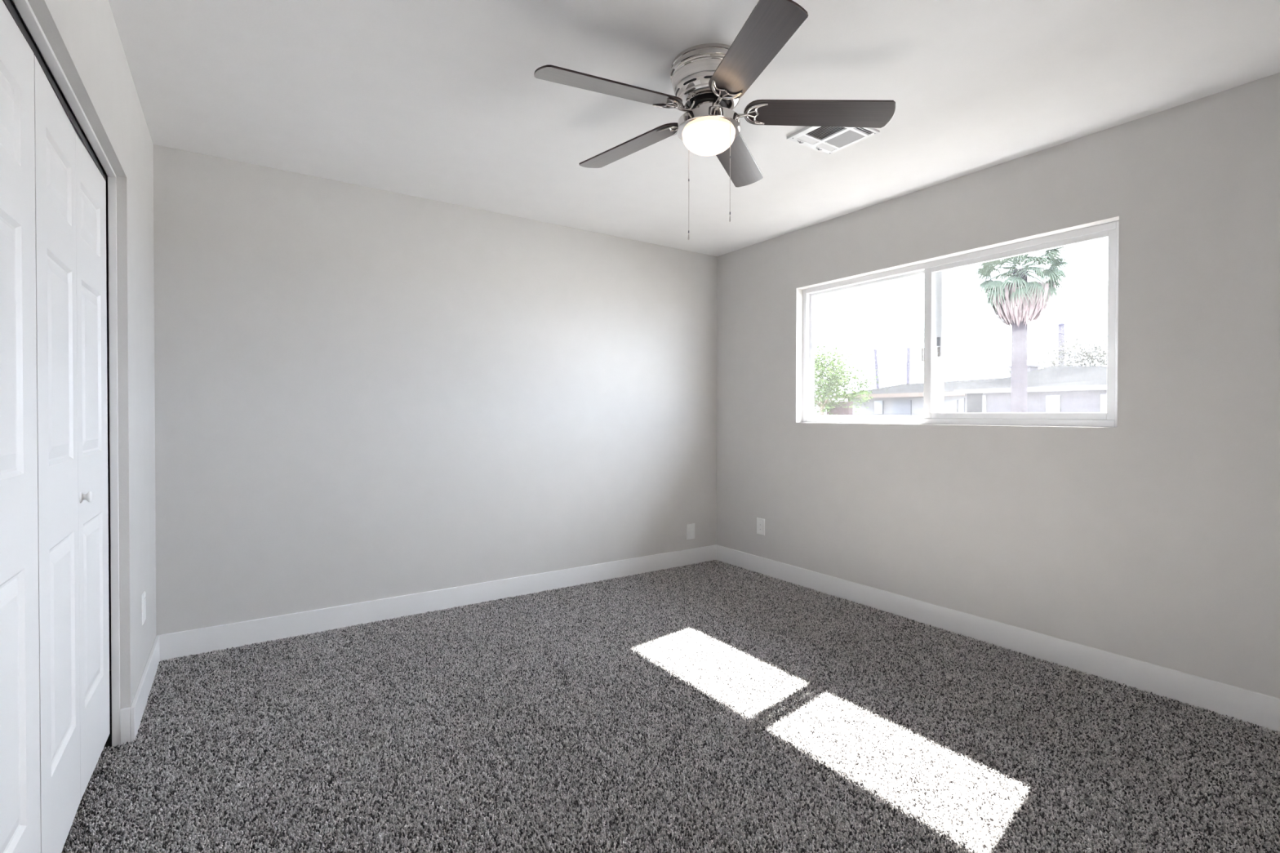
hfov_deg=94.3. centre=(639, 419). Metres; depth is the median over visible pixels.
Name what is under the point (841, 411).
wall
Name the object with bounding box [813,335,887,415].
leafy tree
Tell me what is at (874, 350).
utility pole
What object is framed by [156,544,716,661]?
baseboard
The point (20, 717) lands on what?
door
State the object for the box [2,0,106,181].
closet track
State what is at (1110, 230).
window
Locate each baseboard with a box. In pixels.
[120,635,159,745]
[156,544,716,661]
[715,545,1279,731]
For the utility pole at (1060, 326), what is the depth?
56.56 m
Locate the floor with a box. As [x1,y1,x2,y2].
[62,573,1279,852]
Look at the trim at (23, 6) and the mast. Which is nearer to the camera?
the trim at (23, 6)
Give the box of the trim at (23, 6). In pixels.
[12,0,119,746]
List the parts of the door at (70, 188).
knob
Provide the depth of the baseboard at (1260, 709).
2.82 m
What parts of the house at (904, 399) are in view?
door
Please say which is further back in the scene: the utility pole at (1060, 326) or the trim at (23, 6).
the utility pole at (1060, 326)
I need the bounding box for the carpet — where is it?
[61,560,1279,852]
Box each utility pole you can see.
[873,349,879,388]
[906,347,910,383]
[1057,323,1064,365]
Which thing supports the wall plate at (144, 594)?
attached to the wall at (83, 37)
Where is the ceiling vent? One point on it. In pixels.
(828, 140)
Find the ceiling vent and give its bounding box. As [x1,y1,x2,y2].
[786,126,879,155]
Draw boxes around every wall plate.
[141,591,146,625]
[686,523,694,539]
[756,517,764,535]
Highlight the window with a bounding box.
[802,220,1119,426]
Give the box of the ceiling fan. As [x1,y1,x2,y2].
[533,0,895,239]
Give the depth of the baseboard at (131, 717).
2.25 m
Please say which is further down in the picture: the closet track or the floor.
the floor
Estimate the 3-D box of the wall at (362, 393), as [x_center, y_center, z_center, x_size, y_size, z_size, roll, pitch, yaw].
[-1.128,-0.081,3.680,4.460,2.452,0.120,0,1,-34]
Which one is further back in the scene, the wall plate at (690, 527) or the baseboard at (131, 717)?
the wall plate at (690, 527)
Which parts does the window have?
fixed sash, lock plate, sliding sash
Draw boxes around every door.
[0,0,40,852]
[34,54,110,852]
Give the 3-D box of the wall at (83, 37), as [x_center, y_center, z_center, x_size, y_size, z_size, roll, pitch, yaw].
[-1.396,-0.053,0.796,0.775,2.452,4.350,0,1,-34]
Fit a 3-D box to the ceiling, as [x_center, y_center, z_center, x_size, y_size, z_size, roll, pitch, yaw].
[0.130,-1.362,1.819,4.460,0.150,4.590,0,1,-34]
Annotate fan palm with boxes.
[960,243,1084,413]
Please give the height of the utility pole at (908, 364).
8.416 m
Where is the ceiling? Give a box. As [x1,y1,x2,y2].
[10,0,1279,256]
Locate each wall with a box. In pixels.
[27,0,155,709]
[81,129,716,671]
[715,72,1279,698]
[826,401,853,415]
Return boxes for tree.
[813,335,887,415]
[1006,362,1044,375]
[1031,330,1107,368]
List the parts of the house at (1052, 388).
post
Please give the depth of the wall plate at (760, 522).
4.38 m
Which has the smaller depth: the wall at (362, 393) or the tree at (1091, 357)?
the wall at (362, 393)
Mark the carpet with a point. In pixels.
(642, 607)
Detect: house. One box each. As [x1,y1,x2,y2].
[839,377,1002,415]
[954,364,1106,413]
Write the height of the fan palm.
8.116 m
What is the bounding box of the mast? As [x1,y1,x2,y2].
[957,326,958,380]
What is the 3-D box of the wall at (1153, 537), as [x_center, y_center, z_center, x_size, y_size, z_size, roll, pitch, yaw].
[1.906,-0.071,3.040,0.160,2.452,4.350,0,1,-34]
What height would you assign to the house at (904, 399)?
3.670 m
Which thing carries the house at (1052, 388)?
on the ground
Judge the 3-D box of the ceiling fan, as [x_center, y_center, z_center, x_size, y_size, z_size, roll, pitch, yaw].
[0.211,-0.988,2.160,1.228,0.605,1.255,0,1,-34]

